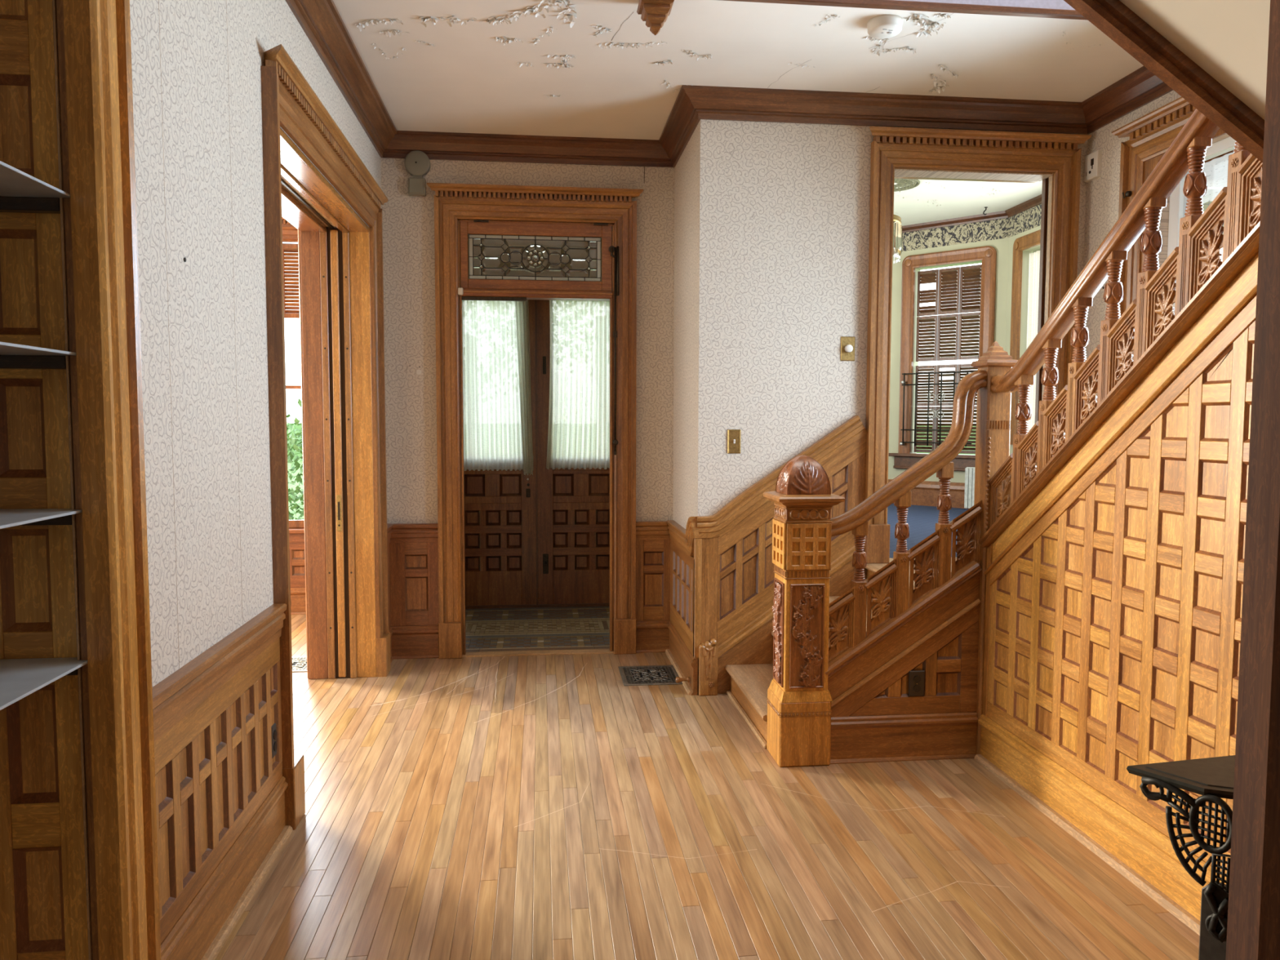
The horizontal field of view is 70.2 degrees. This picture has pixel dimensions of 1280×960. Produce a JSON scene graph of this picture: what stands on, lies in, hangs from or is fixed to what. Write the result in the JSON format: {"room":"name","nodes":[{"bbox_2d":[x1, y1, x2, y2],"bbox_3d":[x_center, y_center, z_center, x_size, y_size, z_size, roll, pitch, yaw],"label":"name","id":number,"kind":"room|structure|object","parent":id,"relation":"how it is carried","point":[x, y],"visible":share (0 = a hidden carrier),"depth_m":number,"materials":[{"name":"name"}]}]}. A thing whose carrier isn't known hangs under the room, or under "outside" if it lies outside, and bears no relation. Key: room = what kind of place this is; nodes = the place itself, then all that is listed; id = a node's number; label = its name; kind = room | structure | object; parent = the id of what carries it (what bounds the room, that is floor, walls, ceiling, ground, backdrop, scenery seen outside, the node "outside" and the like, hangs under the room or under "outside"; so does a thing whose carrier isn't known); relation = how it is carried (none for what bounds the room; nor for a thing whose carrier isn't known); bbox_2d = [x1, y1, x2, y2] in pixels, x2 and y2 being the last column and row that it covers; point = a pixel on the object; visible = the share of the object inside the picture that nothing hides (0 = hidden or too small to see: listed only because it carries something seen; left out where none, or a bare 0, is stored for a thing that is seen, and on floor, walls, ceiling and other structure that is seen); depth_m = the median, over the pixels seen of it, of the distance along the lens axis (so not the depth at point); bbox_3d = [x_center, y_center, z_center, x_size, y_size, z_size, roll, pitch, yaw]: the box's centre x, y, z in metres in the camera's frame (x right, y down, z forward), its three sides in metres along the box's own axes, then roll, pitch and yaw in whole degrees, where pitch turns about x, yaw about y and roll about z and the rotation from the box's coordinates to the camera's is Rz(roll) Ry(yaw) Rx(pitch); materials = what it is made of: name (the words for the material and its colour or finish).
{"room":"entrance hall","nodes":[
{"label":"entrance hall","id":0,"kind":"room"},
{"bbox_2d":[381,157,674,658],"bbox_3d":[-0.689,-0.492,5.792,1.805,3.220,0.196,0,4,-6],"label":"wall","id":1,"kind":"structure","parent":0,"point":[408,221],"depth_m":5.71,"materials":[{"name":"paper"}]},
{"bbox_2d":[404,150,430,196],"bbox_3d":[-1.355,-1.869,5.549,0.152,0.266,0.053,0,4,-6],"label":"door chime","id":2,"kind":"object","parent":1,"relation":"attached to","point":[417,163],"visible":1,"depth_m":5.53,"materials":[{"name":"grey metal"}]},
{"bbox_2d":[382,130,672,167],"bbox_3d":[-0.673,-2.026,5.582,1.805,0.132,0.115,0,4,-6],"label":"trim","id":3,"kind":"structure","parent":1,"relation":"attached to","point":[456,146],"depth_m":5.58,"materials":[{"name":"brown wood"}]},
{"bbox_2d":[467,234,601,281],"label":"transom window","id":4,"kind":"structure","parent":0,"point":[508,250],"depth_m":7.15,"materials":[{"name":"glass"}]},
{"bbox_2d":[426,182,643,658],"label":"door","id":5,"kind":"structure","parent":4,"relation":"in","point":[455,205],"depth_m":5.71,"materials":[{"name":"brown wood"}]},
{"bbox_2d":[457,287,463,295],"bbox_3d":[-1.107,-1.164,5.624,0.032,0.044,0.021,0,4,-6],"label":"sensor","id":6,"kind":"object","parent":5,"relation":"attached to","point":[460,289],"visible":1,"depth_m":5.61,"materials":[{"name":"beige plastic"}]},
{"bbox_2d":[464,299,536,605],"bbox_3d":[-1.140,-0.276,7.211,0.635,2.560,0.051,0,4,-6],"label":"front door","id":7,"kind":"structure","parent":5,"relation":"attached to","point":[499,571],"depth_m":7.25,"materials":[{"name":"red wood"}]},
{"bbox_2d":[462,299,533,475],"bbox_3d":[-1.141,-0.741,7.114,0.606,1.408,0.048,0,4,-6],"label":"lace curtain","id":8,"kind":"object","parent":7,"relation":"hanging from","point":[498,420],"visible":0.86,"depth_m":7.12,"materials":[{"name":"white fabric"}]},
{"bbox_2d":[537,299,609,604],"bbox_3d":[-0.495,-0.278,7.270,0.651,2.560,0.074,0,4,-6],"label":"front door","id":9,"kind":"structure","parent":5,"relation":"attached to","point":[574,504],"depth_m":7.31,"materials":[{"name":"red wood"}]},
{"bbox_2d":[546,300,609,469],"bbox_3d":[-0.456,-0.766,7.193,0.574,1.367,0.042,0,4,-6],"label":"lace curtain","id":10,"kind":"object","parent":9,"relation":"hanging from","point":[579,431],"visible":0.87,"depth_m":7.19,"materials":[{"name":"white fabric"}]},
{"bbox_2d":[608,245,618,454],"bbox_3d":[-0.165,-0.813,5.742,0.065,1.310,0.046,0,4,-6],"label":"rod","id":11,"kind":"object","parent":5,"relation":"attached to","point":[611,249],"visible":1,"depth_m":5.73,"materials":[{"name":"brown metal"}]},
{"bbox_2d":[129,0,1104,959],"bbox_3d":[-1.637,-0.451,4.509,8.330,3.300,5.360,0,4,-6],"label":"wall","id":12,"kind":"structure","parent":0,"point":[216,624],"depth_m":2.63,"materials":[{"name":"paper"}]},
{"bbox_2d":[0,160,70,213],"bbox_3d":[-1.441,-0.555,1.624,0.593,0.033,0.508,0,4,-6],"label":"glass shelf","id":13,"kind":"object","parent":12,"relation":"attached to","point":[20,192],"visible":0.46,"depth_m":1.85,"materials":[{"name":"clear glass"}]},
{"bbox_2d":[0,341,75,368],"bbox_3d":[-1.442,-0.233,1.645,0.593,0.033,0.508,0,4,-6],"label":"glass shelf","id":14,"kind":"object","parent":12,"relation":"attached to","point":[12,356],"visible":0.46,"depth_m":1.89,"materials":[{"name":"clear glass"}]},
{"bbox_2d":[0,657,88,710],"bbox_3d":[-1.444,0.416,1.688,0.593,0.033,0.508,0,4,-6],"label":"glass shelf","id":15,"kind":"object","parent":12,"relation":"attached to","point":[20,678],"visible":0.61,"depth_m":1.84,"materials":[{"name":"clear glass"}]},
{"bbox_2d":[0,0,160,959],"bbox_3d":[-1.765,-0.241,1.914,1.309,3.220,0.176,0,4,-6],"label":"door","id":16,"kind":"structure","parent":12,"relation":"in","point":[79,864],"depth_m":1.95,"materials":[{"name":"brown wood"}]},
{"bbox_2d":[0,508,82,528],"bbox_3d":[-1.443,0.095,1.667,0.593,0.033,0.508,0,4,-6],"label":"glass shelf","id":17,"kind":"object","parent":16,"relation":"attached to","point":[9,517],"visible":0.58,"depth_m":1.85,"materials":[{"name":"clear glass"}]},
{"bbox_2d":[271,723,276,758],"bbox_3d":[-1.302,0.928,3.245,0.009,0.115,0.055,0,4,-6],"label":"wall outlet","id":18,"kind":"object","parent":12,"relation":"attached to","point":[273,730],"visible":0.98,"depth_m":3.23,"materials":[{"name":"gold metal"}]},
{"bbox_2d":[273,729,276,751],"bbox_3d":[-1.299,0.928,3.246,0.003,0.074,0.033,0,4,-6],"label":"socket","id":19,"kind":"object","parent":18,"relation":"attached to","point":[274,731],"depth_m":3.24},
{"bbox_2d":[281,216,304,542],"bbox_3d":[-2.599,-0.757,6.944,1.098,2.467,0.180,0,4,-6],"label":"window","id":20,"kind":"structure","parent":12,"relation":"in","point":[290,233],"depth_m":6.90,"materials":[{"name":"red wood"}]},
{"bbox_2d":[282,244,299,318],"bbox_3d":[-2.618,-1.505,6.904,0.200,0.555,0.018,0,4,-6],"label":"shutter","id":21,"kind":"object","parent":20,"relation":"attached to","point":[288,257],"depth_m":6.90,"materials":[{"name":"red wood"}]},
{"bbox_2d":[261,44,391,830],"bbox_3d":[-1.589,-0.178,4.313,0.470,2.782,2.274,0,4,-6],"label":"door","id":22,"kind":"structure","parent":12,"relation":"in","point":[341,269],"depth_m":5.16,"materials":[{"name":"brown wood"}]},
{"bbox_2d":[285,0,396,157],"bbox_3d":[-1.321,-1.907,3.742,0.115,0.132,3.640,0,4,-6],"label":"trim","id":23,"kind":"structure","parent":12,"relation":"attached to","point":[321,20],"depth_m":4.25,"materials":[{"name":"brown wood"}]},
{"bbox_2d":[675,676,689,683],"bbox_3d":[0.235,1.111,5.069,0.076,0.035,0.036,0,4,-6],"label":"door stop","id":24,"kind":"object","parent":12,"relation":"attached to","point":[677,679],"visible":1,"depth_m":5.06,"materials":[{"name":"brown wood"}]},
{"bbox_2d":[665,120,702,695],"bbox_3d":[0.318,-0.466,5.439,0.220,3.220,1.118,0,4,-6],"label":"wall","id":25,"kind":"structure","parent":0,"point":[684,625],"depth_m":5.28,"materials":[{"name":"paper"}]},
{"bbox_2d":[658,85,700,167],"bbox_3d":[0.218,-1.999,5.213,0.115,0.132,1.045,0,4,-6],"label":"trim","id":26,"kind":"structure","parent":25,"relation":"attached to","point":[682,121],"depth_m":5.15,"materials":[{"name":"brown wood"}]},
{"bbox_2d":[214,606,1199,959],"bbox_3d":[-1.232,1.390,2.124,8.400,0.060,10.300,0,4,-6],"label":"floor","id":27,"kind":"structure","parent":0,"point":[516,807],"depth_m":3.25,"materials":[{"name":"brown wood"}]},
{"bbox_2d":[292,656,306,671],"bbox_3d":[-2.195,1.130,5.575,0.440,0.010,0.350,0,4,-6],"label":"floor vent","id":28,"kind":"object","parent":27,"relation":"in","point":[299,664],"visible":0.27,"depth_m":5.58,"materials":[{"name":"metal"}]},
{"bbox_2d":[617,664,682,685],"bbox_3d":[0.061,1.150,5.368,0.346,0.010,0.395,0,4,-6],"label":"floor vent","id":29,"kind":"object","parent":27,"relation":"in","point":[642,675],"visible":1,"depth_m":5.36,"materials":[{"name":"grey metal"}]},
{"bbox_2d":[724,0,1270,935],"bbox_3d":[1.625,-0.277,3.295,2.110,3.129,3.780,0,4,-6],"label":"staircase","id":30,"kind":"structure","parent":27,"relation":"on","point":[1083,626],"depth_m":3.20,"materials":[{"name":"brown wood"}]},
{"bbox_2d":[908,670,924,696],"bbox_3d":[1.222,0.899,4.022,0.072,0.115,0.009,0,4,-6],"label":"outlet","id":31,"kind":"object","parent":30,"relation":"attached to","point":[916,678],"visible":1,"depth_m":4.02,"materials":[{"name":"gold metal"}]},
{"bbox_2d":[913,675,920,692],"bbox_3d":[1.222,0.899,4.019,0.033,0.074,0.003,0,4,-6],"label":"socket","id":32,"kind":"object","parent":31,"relation":"attached to","point":[917,678],"depth_m":4.02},
{"bbox_2d":[1126,755,1235,959],"bbox_3d":[1.111,0.975,1.730,0.291,0.834,0.214,-1,4,-13],"label":"iron stand","id":33,"kind":"object","parent":27,"relation":"on","point":[1211,778],"visible":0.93,"depth_m":1.68,"materials":[{"name":"black metal"}]},
{"bbox_2d":[1225,0,1279,959],"bbox_3d":[1.140,-0.196,1.357,0.437,3.220,0.070,0,4,-6],"label":"door","id":34,"kind":"structure","parent":27,"relation":"on","point":[1253,925],"depth_m":1.35,"materials":[{"name":"brown wood"}]},
{"bbox_2d":[333,0,1143,140],"bbox_3d":[-1.234,-1.986,2.002,8.400,0.305,10.500,0,4,-6],"label":"ceiling","id":35,"kind":"structure","parent":0,"point":[593,68],"depth_m":4.29,"materials":[{"name":"beige paint"}]},
{"bbox_2d":[636,0,674,35],"bbox_3d":[0.063,-1.891,3.713,0.140,0.152,0.140,0,4,-6],"label":"ceiling pendant finial","id":36,"kind":"object","parent":35,"relation":"hanging from","point":[655,13],"visible":1,"depth_m":3.68,"materials":[{"name":"brown wood"}]},
{"bbox_2d":[866,14,902,39],"bbox_3d":[1.058,-1.955,3.940,0.152,0.050,0.152,0,4,-6],"label":"smoke detector","id":37,"kind":"object","parent":35,"relation":"attached to","point":[883,26],"visible":1,"depth_m":3.90,"materials":[{"name":"beige plastic"}]},
{"bbox_2d":[696,119,1088,695],"bbox_3d":[1.391,-0.439,5.066,2.190,3.220,0.195,0,4,-6],"label":"wall","id":38,"kind":"structure","parent":0,"point":[784,206],"depth_m":4.95,"materials":[{"name":"paper"}]},
{"bbox_2d":[727,429,741,453],"bbox_3d":[0.512,-0.209,4.943,0.073,0.130,0.018,0,4,-6],"label":"light switch","id":39,"kind":"object","parent":38,"relation":"attached to","point":[734,436],"visible":1,"depth_m":4.95,"materials":[{"name":"gold metal"}]},
{"bbox_2d":[840,336,855,360],"bbox_3d":[1.139,-0.717,4.972,0.080,0.132,0.030,0,4,-6],"label":"dimmer switch","id":40,"kind":"object","parent":38,"relation":"attached to","point":[847,344],"visible":1,"depth_m":4.98,"materials":[{"name":"gold metal"}]},
{"bbox_2d":[682,84,1088,134],"bbox_3d":[1.352,-1.974,4.870,2.295,0.132,0.115,0,4,-6],"label":"trim","id":41,"kind":"structure","parent":38,"relation":"attached to","point":[710,103],"depth_m":4.86,"materials":[{"name":"brown wood"}]},
{"bbox_2d":[863,126,1091,563],"bbox_3d":[1.824,-0.720,5.118,1.254,2.346,0.270,0,4,-6],"label":"door frame","id":42,"kind":"structure","parent":38,"relation":"in","point":[892,148],"depth_m":4.99,"materials":[{"name":"brown wood"}]},
{"bbox_2d":[887,503,968,558],"bbox_3d":[1.651,0.309,7.864,3.090,0.062,5.200,0,4,-6],"label":"carpet","id":43,"kind":"object","parent":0,"point":[922,520],"depth_m":7.18,"materials":[{"name":"blue carpet"}]},
{"bbox_2d":[964,466,974,508],"bbox_3d":[3.004,0.074,8.047,0.250,0.368,0.120,4,5,42],"label":"radiator","id":44,"kind":"object","parent":43,"relation":"on","point":[969,471],"visible":0.24,"depth_m":8.05,"materials":[{"name":"white metal"}]},
{"bbox_2d":[888,194,1041,508],"bbox_3d":[1.657,-0.992,7.851,3.310,2.660,5.365,0,4,-6],"label":"wall","id":45,"kind":"structure","parent":0,"point":[999,230],"depth_m":8.21,"materials":[{"name":"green paint"}]},
{"bbox_2d":[888,245,996,471],"bbox_3d":[2.799,-1.081,8.323,1.020,1.983,0.175,4,5,42],"label":"window","id":46,"kind":"structure","parent":45,"relation":"in","point":[984,279],"depth_m":8.36,"materials":[{"name":"red wood"}]},
{"bbox_2d":[913,406,935,453],"bbox_3d":[2.662,-0.472,8.523,0.200,0.430,0.018,4,5,42],"label":"shutter","id":47,"kind":"object","parent":46,"relation":"attached to","point":[922,417],"depth_m":8.52,"materials":[{"name":"brown wood"}]},
{"bbox_2d":[915,364,937,405],"bbox_3d":[2.663,-0.878,8.497,0.200,0.375,0.018,4,5,42],"label":"shutter","id":48,"kind":"object","parent":46,"relation":"attached to","point":[922,369],"depth_m":8.49,"materials":[{"name":"brown wood"}]},
{"bbox_2d":[915,315,937,361],"bbox_3d":[2.665,-1.313,8.468,0.200,0.415,0.018,4,5,42],"label":"shutter","id":49,"kind":"object","parent":46,"relation":"attached to","point":[922,348],"depth_m":8.47,"materials":[{"name":"brown wood"}]},
{"bbox_2d":[916,269,938,316],"bbox_3d":[2.666,-1.731,8.441,0.200,0.413,0.018,4,5,42],"label":"shutter","id":50,"kind":"object","parent":46,"relation":"attached to","point":[928,276],"depth_m":8.44,"materials":[{"name":"brown wood"}]},
{"bbox_2d":[899,370,973,446],"bbox_3d":[2.696,-0.646,8.318,0.675,0.675,0.058,4,5,44],"label":"guard","id":51,"kind":"object","parent":46,"relation":"attached to","point":[902,443],"visible":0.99,"depth_m":8.36,"materials":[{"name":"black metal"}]},
{"bbox_2d":[934,406,952,448],"bbox_3d":[2.813,-0.463,8.388,0.194,0.430,0.018,4,5,42],"label":"shutter","id":52,"kind":"object","parent":46,"relation":"attached to","point":[946,420],"depth_m":8.40,"materials":[{"name":"brown wood"}]},
{"bbox_2d":[935,364,957,405],"bbox_3d":[2.814,-0.869,8.361,0.194,0.375,0.018,4,5,42],"label":"shutter","id":53,"kind":"object","parent":46,"relation":"attached to","point":[944,402],"depth_m":8.36,"materials":[{"name":"brown wood"}]},
{"bbox_2d":[937,313,959,360],"bbox_3d":[2.816,-1.303,8.333,0.194,0.415,0.018,4,5,42],"label":"shutter","id":54,"kind":"object","parent":46,"relation":"attached to","point":[952,322],"depth_m":8.33,"materials":[{"name":"brown wood"}]},
{"bbox_2d":[937,266,960,315],"bbox_3d":[2.817,-1.721,8.305,0.194,0.413,0.018,4,5,42],"label":"shutter","id":55,"kind":"object","parent":46,"relation":"attached to","point":[947,277],"depth_m":8.30,"materials":[{"name":"brown wood"}]},
{"bbox_2d":[957,364,977,405],"bbox_3d":[2.969,-0.860,8.223,0.208,0.375,0.018,4,5,42],"label":"shutter","id":56,"kind":"object","parent":46,"relation":"attached to","point":[968,367],"depth_m":8.24,"materials":[{"name":"brown wood"}]},
{"bbox_2d":[959,405,977,453],"bbox_3d":[2.967,-0.453,8.250,0.208,0.430,0.018,4,5,42],"label":"shutter","id":57,"kind":"object","parent":46,"relation":"attached to","point":[973,433],"depth_m":8.22,"materials":[{"name":"brown wood"}]},
{"bbox_2d":[958,311,980,359],"bbox_3d":[2.970,-1.294,8.195,0.208,0.415,0.018,4,5,42],"label":"shutter","id":58,"kind":"object","parent":46,"relation":"attached to","point":[964,331],"depth_m":8.20,"materials":[{"name":"brown wood"}]},
{"bbox_2d":[959,264,982,313],"bbox_3d":[2.971,-1.712,8.168,0.208,0.413,0.018,4,5,42],"label":"shutter","id":59,"kind":"object","parent":46,"relation":"attached to","point":[971,273],"depth_m":8.17,"materials":[{"name":"brown wood"}]},
{"bbox_2d":[1009,229,1040,444],"bbox_3d":[3.309,-1.129,7.091,0.128,1.742,1.479,0,4,-6],"label":"window","id":60,"kind":"structure","parent":45,"relation":"in","point":[1022,243],"depth_m":7.71,"materials":[{"name":"brown wood"}]},
{"bbox_2d":[1026,250,1039,431],"bbox_3d":[3.333,-1.079,7.105,0.035,1.560,1.210,0,4,-6],"label":"sheer curtain","id":61,"kind":"object","parent":60,"relation":"hanging from","point":[1034,258],"visible":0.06,"depth_m":7.59,"materials":[{"name":"white fabric"}]},
{"bbox_2d":[893,179,1042,226],"bbox_3d":[1.658,-2.350,7.689,3.090,0.109,5.200,0,4,-6],"label":"ceiling","id":62,"kind":"structure","parent":0,"point":[932,200],"depth_m":7.41,"materials":[{"name":"paint"}]},
{"bbox_2d":[893,214,902,263],"bbox_3d":[1.516,-1.867,6.294,0.576,0.710,0.576,0,4,-6],"label":"chandelier","id":63,"kind":"object","parent":62,"relation":"hanging from","point":[897,227],"visible":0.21,"depth_m":6.15,"materials":[{"name":"gold metal"}]},
{"bbox_2d":[893,178,919,191],"bbox_3d":[1.923,-2.261,6.968,0.418,0.021,0.418,0,4,-6],"label":"ceiling medallion","id":64,"kind":"object","parent":62,"relation":"attached to","point":[902,183],"visible":0.39,"depth_m":6.95,"materials":[{"name":"beige"}]},
{"bbox_2d":[1083,89,1229,400],"bbox_3d":[2.991,-1.476,1.239,0.170,5.800,8.000,0,4,-6],"label":"wall","id":65,"kind":"structure","parent":0,"point":[1102,193],"depth_m":4.91,"materials":[{"name":"paper"}]},
{"bbox_2d":[1084,150,1102,182],"bbox_3d":[2.479,-1.719,4.991,0.031,0.140,0.117,0,4,-6],"label":"intercom","id":66,"kind":"object","parent":65,"relation":"attached to","point":[1093,161],"visible":1,"depth_m":4.97,"materials":[{"name":"beige plastic"}]},
{"bbox_2d":[1081,66,1173,134],"bbox_3d":[2.489,-1.946,4.505,0.115,0.132,1.090,0,4,-6],"label":"trim","id":67,"kind":"structure","parent":65,"relation":"attached to","point":[1141,86],"depth_m":4.66,"materials":[{"name":"brown wood"}]},
{"bbox_2d":[1111,96,1235,359],"bbox_3d":[2.623,-0.876,3.940,0.180,1.747,1.708,0,4,-6],"label":"window","id":68,"kind":"structure","parent":65,"relation":"in","point":[1151,135],"depth_m":4.50,"materials":[{"name":"brown wood"}]},
{"bbox_2d":[1201,151,1233,204],"bbox_3d":[2.668,-1.347,3.833,0.008,0.200,0.880,0,4,-6],"label":"lace valance","id":69,"kind":"object","parent":68,"relation":"attached to","point":[1214,187],"visible":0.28,"depth_m":4.17,"materials":[{"name":"white fabric"}]},
{"label":"outside","id":70,"kind":"structure","parent":0,"visible":0},
{"bbox_2d":[287,460,501,537],"bbox_3d":[-3.684,-0.105,33.665,60.000,0.020,52.400,0,4,-6],"label":"ground","id":71,"kind":"structure","parent":70,"point":[300,462],"depth_m":28.67,"materials":[{"name":"green plant"}]},
{"bbox_2d":[286,398,303,519],"bbox_3d":[-3.686,0.248,10.296,1.219,2.339,1.252,0,4,-6],"label":"shrub","id":72,"kind":"object","parent":71,"relation":"on","point":[291,440],"visible":0.25,"depth_m":10.03,"materials":[{"name":"green plant"}]},
{"bbox_2d":[286,422,976,460],"bbox_3d":[-5.248,-2.005,47.885,60.000,1.900,0.400,0,4,-6],"label":"hedge","id":73,"kind":"object","parent":71,"relation":"on","point":[299,427],"visible":0.02,"depth_m":49.89,"materials":[{"name":"green plant"}]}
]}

